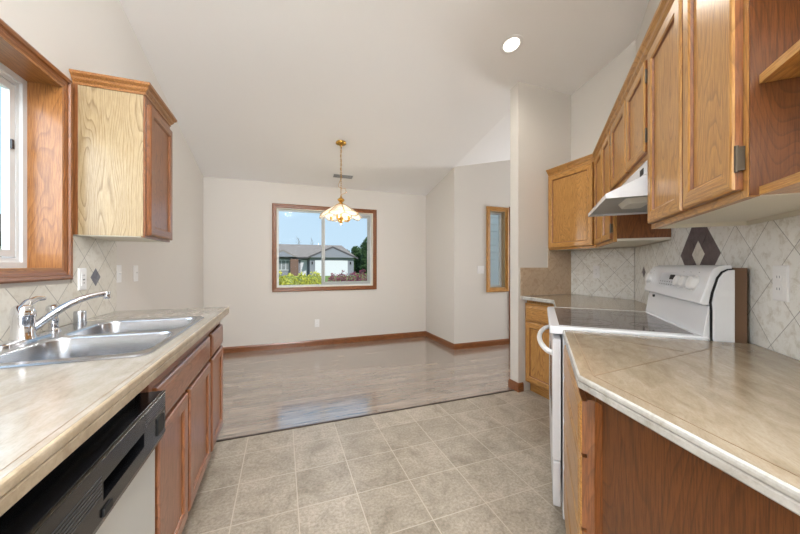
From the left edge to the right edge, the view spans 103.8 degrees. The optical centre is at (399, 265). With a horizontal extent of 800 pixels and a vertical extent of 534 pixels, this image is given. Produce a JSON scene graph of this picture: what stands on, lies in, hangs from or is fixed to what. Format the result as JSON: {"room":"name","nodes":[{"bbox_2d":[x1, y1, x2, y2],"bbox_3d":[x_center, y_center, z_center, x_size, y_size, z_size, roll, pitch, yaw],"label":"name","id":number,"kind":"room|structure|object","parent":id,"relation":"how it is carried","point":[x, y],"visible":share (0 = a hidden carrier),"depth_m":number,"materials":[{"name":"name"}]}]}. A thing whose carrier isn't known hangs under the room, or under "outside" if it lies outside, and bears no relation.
{"room":"kitchen","nodes":[
{"label":"kitchen","id":0,"kind":"room"},
{"bbox_2d":[0,0,202,310],"bbox_3d":[-1.209,-0.968,0.228,0.120,4.342,8.718,0,0,-21],"label":"wall","id":1,"kind":"structure","parent":0,"point":[94,36],"depth_m":2.17,"materials":[{"name":"white paint"}]},
{"bbox_2d":[0,18,72,283],"bbox_3d":[-1.435,-0.422,0.786,0.198,0.979,1.572,0,0,-21],"label":"window","id":2,"kind":"structure","parent":1,"relation":"in","point":[36,96],"depth_m":1.46,"materials":[{"name":"brown wood"}]},
{"bbox_2d":[0,236,116,342],"bbox_3d":[-1.318,0.067,0.703,0.009,0.440,2.745,0,0,-21],"label":"tile backsplash","id":3,"kind":"structure","parent":1,"relation":"attached to","point":[98,256],"depth_m":1.63,"materials":[{"name":"tile"}]},
{"bbox_2d":[78,268,86,290],"bbox_3d":[-1.663,0.070,1.645,0.010,0.115,0.070,0,0,-21],"label":"wall outlet","id":4,"kind":"object","parent":3,"relation":"attached to","point":[82,272],"visible":1,"depth_m":1.64,"materials":[{"name":"white plastic"}]},
{"bbox_2d":[81,273,85,285],"bbox_3d":[-1.662,0.070,1.645,0.004,0.066,0.034,0,0,-21],"label":"receptacle","id":5,"kind":"object","parent":4,"relation":"attached to","point":[83,275],"depth_m":1.64,"materials":[{"name":"white plastic"}]},
{"bbox_2d":[117,265,121,282],"bbox_3d":[-1.813,0.051,2.026,0.016,0.115,0.070,0,0,-21],"label":"light switch","id":6,"kind":"object","parent":1,"relation":"attached to","point":[119,267],"visible":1,"depth_m":2.03,"materials":[{"name":"white plastic"}]},
{"bbox_2d":[69,69,176,241],"bbox_3d":[-1.569,-0.566,1.831,0.330,0.823,0.470,0,0,-21],"label":"upper cabinet","id":7,"kind":"object","parent":1,"relation":"attached to","point":[123,136],"visible":0.97,"depth_m":1.65,"materials":[{"name":"brown wood"}]},
{"bbox_2d":[133,265,137,281],"bbox_3d":[-1.903,0.055,2.265,0.016,0.115,0.070,0,0,-21],"label":"light switch","id":8,"kind":"object","parent":1,"relation":"attached to","point":[135,267],"visible":1,"depth_m":2.25,"materials":[{"name":"white plastic"}]},
{"bbox_2d":[203,176,425,346],"bbox_3d":[-1.122,0.000,4.854,3.301,2.406,0.120,0,0,-21],"label":"wall","id":9,"kind":"structure","parent":0,"point":[237,214],"depth_m":4.64,"materials":[{"name":"white paint"}]},
{"bbox_2d":[315,319,318,326],"bbox_3d":[-1.254,0.868,4.735,0.070,0.115,0.009,0,0,-21],"label":"wall outlet","id":10,"kind":"object","parent":9,"relation":"attached to","point":[316,320],"visible":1,"depth_m":4.73,"materials":[{"name":"white plastic"}]},
{"bbox_2d":[272,203,376,291],"bbox_3d":[-1.129,-0.262,4.837,1.561,1.278,0.142,0,0,-21],"label":"window","id":11,"kind":"structure","parent":9,"relation":"in","point":[370,215],"depth_m":4.84,"materials":[{"name":"glass"},{"name":"brown wood"},{"name":"white vinyl"}]},
{"bbox_2d":[223,331,508,353],"bbox_3d":[-0.248,1.161,3.880,4.251,0.085,2.318,0,0,-21],"label":"baseboard","id":12,"kind":"structure","parent":9,"relation":"attached to","point":[246,348],"depth_m":4.71,"materials":[{"name":"brown wood"}]},
{"bbox_2d":[182,336,565,533],"bbox_3d":[1.651,1.253,1.304,6.231,0.100,8.718,0,0,-21],"label":"floor","id":13,"kind":"structure","parent":0,"point":[481,464],"depth_m":2.07,"materials":[{"name":"stone"}]},
{"bbox_2d":[0,390,165,533],"bbox_3d":[-0.931,0.783,0.619,0.614,0.840,0.610,0,0,-21],"label":"dishwasher","id":14,"kind":"object","parent":13,"relation":"on","point":[106,485],"visible":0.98,"depth_m":0.70,"materials":[{"name":"grey plastic"}]},
{"bbox_2d":[141,333,210,533],"bbox_3d":[-1.217,0.765,1.295,0.608,0.875,0.838,0,0,-21],"label":"base cabinet","id":15,"kind":"object","parent":13,"relation":"on","point":[182,455],"visible":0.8,"depth_m":1.30,"materials":[{"name":"red wood"}]},
{"bbox_2d":[207,322,222,451],"bbox_3d":[-1.437,0.765,1.878,0.608,0.875,0.403,0,0,-21],"label":"base cabinet","id":16,"kind":"object","parent":13,"relation":"on","point":[215,334],"visible":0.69,"depth_m":1.97,"materials":[{"name":"red wood"}]},
{"bbox_2d":[0,307,228,516],"bbox_3d":[-1.013,0.311,0.793,0.640,0.048,2.798,0,0,-21],"label":"countertop","id":17,"kind":"structure","parent":16,"relation":"on","point":[48,411],"depth_m":0.69,"materials":[{"name":"beige stone"}]},
{"bbox_2d":[0,290,110,348],"bbox_3d":[-1.399,0.195,1.241,0.167,0.174,0.347,0,0,14],"label":"faucet","id":18,"kind":"object","parent":17,"relation":"on","point":[24,325],"visible":1,"depth_m":1.18,"materials":[{"name":"silver metal"}]},
{"bbox_2d":[0,310,204,392],"bbox_3d":[-1.212,0.333,1.291,0.556,0.225,0.840,0,0,-21],"label":"sink","id":19,"kind":"object","parent":17,"relation":"in","point":[127,338],"depth_m":1.28,"materials":[{"name":"silver metal"}]},
{"bbox_2d":[45,304,60,331],"bbox_3d":[-1.495,0.225,1.352,0.051,0.115,0.055,0,0,-21],"label":"sprayer","id":20,"kind":"object","parent":19,"relation":"on","point":[53,326],"visible":0.66,"depth_m":1.34,"materials":[{"name":"silver metal"}]},
{"bbox_2d":[216,389,513,441],"bbox_3d":[-0.072,1.200,2.591,2.530,0.006,0.018,0,0,-21],"label":"trim","id":21,"kind":"structure","parent":13,"relation":"on","point":[512,389],"depth_m":2.47,"materials":[{"name":"brown"}]},
{"bbox_2d":[525,300,553,398],"bbox_3d":[1.529,0.765,2.938,0.604,0.875,0.361,0,0,-21],"label":"base cabinet","id":22,"kind":"object","parent":13,"relation":"on","point":[536,316],"visible":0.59,"depth_m":2.87,"materials":[{"name":"brown wood"}]},
{"bbox_2d":[537,265,746,519],"bbox_3d":[1.125,0.600,1.666,0.727,1.206,0.776,0,0,24],"label":"stove","id":23,"kind":"object","parent":13,"relation":"on","point":[695,302],"visible":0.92,"depth_m":1.43,"materials":[{"name":"white metal"}]},
{"bbox_2d":[547,307,709,340],"bbox_3d":[1.106,0.293,1.675,0.568,0.033,0.764,0,0,24],"label":"cooktop","id":24,"kind":"object","parent":23,"relation":"in","point":[649,322],"depth_m":1.50,"materials":[{"name":"black"}]},
{"bbox_2d":[564,345,799,533],"bbox_3d":[0.752,0.765,0.694,0.623,0.876,1.310,0,0,24],"label":"base cabinet","id":25,"kind":"object","parent":13,"relation":"on","point":[621,476],"visible":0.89,"depth_m":0.68,"materials":[{"name":"brown wood"}]},
{"bbox_2d":[563,330,799,515],"bbox_3d":[0.743,0.304,0.674,0.626,0.034,1.341,0,0,24],"label":"countertop","id":26,"kind":"structure","parent":25,"relation":"on","point":[735,407],"depth_m":0.71,"materials":[{"name":"stone"}]},
{"bbox_3d":[1.534,0.766,2.379,0.571,0.875,0.860,0,0,24],"label":"base cabinet","id":27,"kind":"object","parent":13,"relation":"on","visible":0},
{"bbox_2d":[522,294,646,310],"bbox_3d":[1.489,0.304,2.638,0.892,0.033,1.279,0,0,24],"label":"countertop","id":28,"kind":"structure","parent":27,"relation":"on","point":[559,300],"depth_m":2.53,"materials":[{"name":"stone"}]},
{"bbox_2d":[119,0,648,195],"bbox_3d":[1.651,-2.218,1.304,6.231,2.083,8.718,0,0,-21],"label":"ceiling","id":29,"kind":"structure","parent":0,"point":[416,91],"depth_m":2.77,"materials":[{"name":"white paint"}]},
{"bbox_2d":[319,140,361,223],"bbox_3d":[-0.701,-0.981,3.727,0.493,0.977,0.493,0,0,-21],"label":"pendant lamp","id":30,"kind":"object","parent":29,"relation":"hanging from","point":[340,209],"visible":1,"depth_m":3.67,"materials":[{"name":"white glass"}]},
{"bbox_2d":[332,173,353,178],"bbox_3d":[-0.817,-1.284,4.500,0.300,0.028,0.099,0,0,-21],"label":"ceiling vent","id":31,"kind":"object","parent":29,"relation":"in","point":[333,175],"visible":1,"depth_m":4.50,"materials":[{"name":"white plastic"}]},
{"bbox_2d":[500,34,522,54],"bbox_3d":[0.922,-1.826,2.590,0.183,0.044,0.180,0,0,-15],"label":"recessed light","id":32,"kind":"object","parent":29,"relation":"in","point":[512,42],"visible":1,"depth_m":2.58,"materials":[{"name":"white glass"}]},
{"bbox_2d":[426,166,461,343],"bbox_3d":[0.647,-0.120,5.011,0.120,2.647,1.071,0,0,-21],"label":"wall","id":33,"kind":"structure","parent":0,"point":[444,201],"depth_m":4.76,"materials":[{"name":"white paint"}]},
{"bbox_2d":[462,160,509,342],"bbox_3d":[2.129,-0.416,5.061,2.690,3.238,0.120,0,0,-21],"label":"wall","id":34,"kind":"structure","parent":0,"point":[485,315],"depth_m":4.64,"materials":[{"name":"white paint"}]},
{"bbox_2d":[477,266,483,273],"bbox_3d":[1.198,0.058,4.638,0.115,0.115,0.016,0,0,-21],"label":"light switch","id":35,"kind":"object","parent":34,"relation":"attached to","point":[480,269],"visible":1,"depth_m":4.64,"materials":[{"name":"white plastic"}]},
{"bbox_2d":[486,206,508,291],"bbox_3d":[1.460,-0.247,4.795,0.402,1.282,0.142,0,0,-21],"label":"window","id":36,"kind":"structure","parent":34,"relation":"in","point":[502,212],"depth_m":4.79,"materials":[{"name":"brown wood"}]},
{"bbox_2d":[509,207,509,343],"bbox_3d":[2.148,0.148,5.039,1.030,2.110,0.115,0,0,-21],"label":"door","id":37,"kind":"structure","parent":34,"relation":"in","point":[509,207],"depth_m":4.82,"materials":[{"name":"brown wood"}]},
{"bbox_2d":[490,215,497,284],"bbox_3d":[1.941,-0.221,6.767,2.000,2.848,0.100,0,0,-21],"label":"window pane","id":38,"kind":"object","parent":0,"point":[493,218],"depth_m":6.75,"materials":[{"name":"white"}]},
{"bbox_2d":[510,82,570,390],"bbox_3d":[1.483,-0.279,3.187,0.796,2.963,0.113,0,0,-21],"label":"wall","id":39,"kind":"structure","parent":0,"point":[540,118],"depth_m":3.06,"materials":[{"name":"white paint"}]},
{"bbox_2d":[508,379,523,391],"bbox_3d":[1.572,1.161,3.220,1.013,0.085,0.139,0,0,-21],"label":"baseboard","id":40,"kind":"structure","parent":39,"relation":"attached to","point":[518,387],"depth_m":3.00,"materials":[{"name":"brown wood"}]},
{"bbox_2d":[520,250,570,295],"bbox_3d":[1.459,0.067,3.112,0.652,0.440,0.010,0,0,-21],"label":"tile backsplash","id":41,"kind":"structure","parent":39,"relation":"attached to","point":[554,279],"depth_m":3.12,"materials":[{"name":"beige tile"}]},
{"bbox_2d":[571,40,635,299],"bbox_3d":[1.940,-0.356,2.933,0.120,3.117,0.685,0,0,-21],"label":"wall","id":42,"kind":"structure","parent":0,"point":[592,104],"depth_m":2.97,"materials":[{"name":"white paint"}]},
{"bbox_2d":[546,154,621,249],"bbox_3d":[1.711,-0.550,2.888,0.336,0.793,0.602,0,0,-21],"label":"upper cabinet","id":43,"kind":"object","parent":42,"relation":"attached to","point":[570,184],"visible":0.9,"depth_m":2.87,"materials":[{"name":"brown wood"}]},
{"bbox_2d":[571,248,633,299],"bbox_3d":[1.870,0.067,2.935,0.008,0.440,0.614,0,0,-21],"label":"tile backsplash","id":44,"kind":"structure","parent":42,"relation":"attached to","point":[616,280],"depth_m":2.89,"materials":[{"name":"tile"}]},
{"bbox_2d":[593,266,599,277],"bbox_3d":[1.852,0.058,2.960,0.009,0.115,0.062,0,0,-21],"label":"wall outlet","id":45,"kind":"object","parent":44,"relation":"attached to","point":[596,269],"visible":1,"depth_m":2.95,"materials":[{"name":"white plastic"}]},
{"bbox_2d":[636,0,799,360],"bbox_3d":[1.390,-0.599,1.221,0.120,3.603,3.173,0,0,25],"label":"wall","id":46,"kind":"structure","parent":0,"point":[652,5],"depth_m":2.35,"materials":[{"name":"white paint"}]},
{"bbox_2d":[607,43,648,189],"bbox_3d":[1.337,-0.706,1.613,0.333,0.482,0.768,0,0,24],"label":"upper cabinet","id":47,"kind":"object","parent":46,"relation":"attached to","point":[628,117],"visible":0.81,"depth_m":1.56,"materials":[{"name":"brown wood"}]},
{"bbox_2d":[588,160,647,216],"bbox_3d":[1.269,-0.380,1.621,0.442,0.166,0.600,0,0,24],"label":"range hood","id":48,"kind":"object","parent":47,"relation":"attached to","point":[631,198],"visible":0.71,"depth_m":1.50,"materials":[{"name":"white metal"},{"name":"grey metal"}]},
{"bbox_2d":[621,204,647,210],"bbox_3d":[1.314,-0.316,1.688,0.200,0.010,0.200,0,0,24],"label":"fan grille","id":49,"kind":"object","parent":48,"relation":"attached to","point":[645,207],"depth_m":1.73,"materials":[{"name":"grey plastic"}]},
{"bbox_2d":[592,120,670,247],"bbox_3d":[1.660,-0.550,2.326,0.333,0.793,0.797,0,0,24],"label":"upper cabinet","id":50,"kind":"object","parent":46,"relation":"attached to","point":[634,230],"visible":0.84,"depth_m":2.06,"materials":[{"name":"brown wood"}]},
{"bbox_2d":[635,215,799,359],"bbox_3d":[1.341,-0.088,1.226,0.009,0.750,3.101,0,0,24],"label":"tile backsplash","id":51,"kind":"structure","parent":46,"relation":"attached to","point":[774,325],"depth_m":1.15,"materials":[{"name":"tile"}]},
{"bbox_2d":[773,265,789,301],"bbox_3d":[1.242,0.057,1.025,0.009,0.117,0.072,0,0,24],"label":"wall outlet","id":52,"kind":"object","parent":51,"relation":"attached to","point":[781,273],"visible":1,"depth_m":1.01,"materials":[{"name":"white plastic"}]},
{"bbox_2d":[775,272,782,281],"bbox_3d":[1.240,0.037,1.026,0.003,0.033,0.033,0,0,24],"label":"receptacle","id":53,"kind":"object","parent":52,"relation":"attached to","point":[778,275],"depth_m":1.02,"materials":[{"name":"grey plastic"}]},
{"bbox_2d":[775,284,782,293],"bbox_3d":[1.240,0.076,1.026,0.003,0.033,0.033,0,0,24],"label":"receptacle","id":54,"kind":"object","parent":52,"relation":"attached to","point":[778,287],"depth_m":1.02,"materials":[{"name":"grey plastic"}]},
{"bbox_2d":[642,0,799,228],"bbox_3d":[1.030,-0.550,0.937,0.333,0.793,0.713,0,0,24],"label":"upper cabinet","id":55,"kind":"object","parent":46,"relation":"attached to","point":[717,134],"visible":1,"depth_m":0.83,"materials":[{"name":"brown wood"}]},
{"bbox_2d":[759,40,799,194],"bbox_3d":[0.850,-0.530,0.478,0.284,0.753,0.332,0,0,24],"label":"open shelf unit","id":56,"kind":"object","parent":46,"relation":"attached to","point":[787,66],"visible":1,"depth_m":0.64,"materials":[{"name":"brown wood"}]},
{"label":"outside","id":57,"kind":"structure","parent":0,"visible":0},
{"bbox_2d":[279,273,366,283],"bbox_3d":[-12.115,1.388,46.395,130.000,0.130,84.622,0,0,-21],"label":"lawn","id":58,"kind":"structure","parent":57,"point":[326,277],"depth_m":35.44,"materials":[{"name":"green plant"}]},
{"bbox_2d":[0,214,0,248],"bbox_3d":[-22.524,-0.672,15.565,6.800,4.050,7.800,0,0,-21],"label":"house","id":59,"kind":"structure","parent":58,"relation":"on","point":[0,214],"depth_m":14.73,"materials":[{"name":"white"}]},
{"bbox_2d":[279,270,320,284],"bbox_3d":[-2.520,0.792,6.768,1.892,1.406,0.752,0,0,-21],"label":"hedge","id":60,"kind":"object","parent":58,"relation":"on","point":[306,280],"visible":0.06,"depth_m":6.83,"materials":[{"name":"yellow plant"}]},
{"bbox_2d":[279,244,357,275],"bbox_3d":[-16.459,-0.897,44.879,18.800,4.500,11.600,0,0,-21],"label":"house","id":61,"kind":"structure","parent":58,"relation":"on","point":[294,259],"depth_m":41.95,"materials":[{"name":"grey"}]},
{"bbox_2d":[327,269,366,281],"bbox_3d":[-1.036,0.818,7.774,1.692,1.515,0.806,0,0,-21],"label":"flowering shrub","id":62,"kind":"object","parent":58,"relation":"on","point":[361,273],"visible":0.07,"depth_m":7.65,"materials":[{"name":"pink plant"}]},
{"bbox_2d":[351,246,361,272],"bbox_3d":[-8.210,-1.174,58.359,3.276,5.193,3.153,0,0,-21],"label":"evergreen tree","id":63,"kind":"object","parent":58,"relation":"on","point":[356,252],"visible":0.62,"depth_m":57.65,"materials":[{"name":"green plant"}]},
{"bbox_2d":[359,237,366,272],"bbox_3d":[-5.541,-1.845,55.086,3.289,6.748,3.301,0,0,-21],"label":"evergreen tree","id":64,"kind":"object","parent":58,"relation":"on","point":[363,260],"visible":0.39,"depth_m":54.43,"materials":[{"name":"green plant"}]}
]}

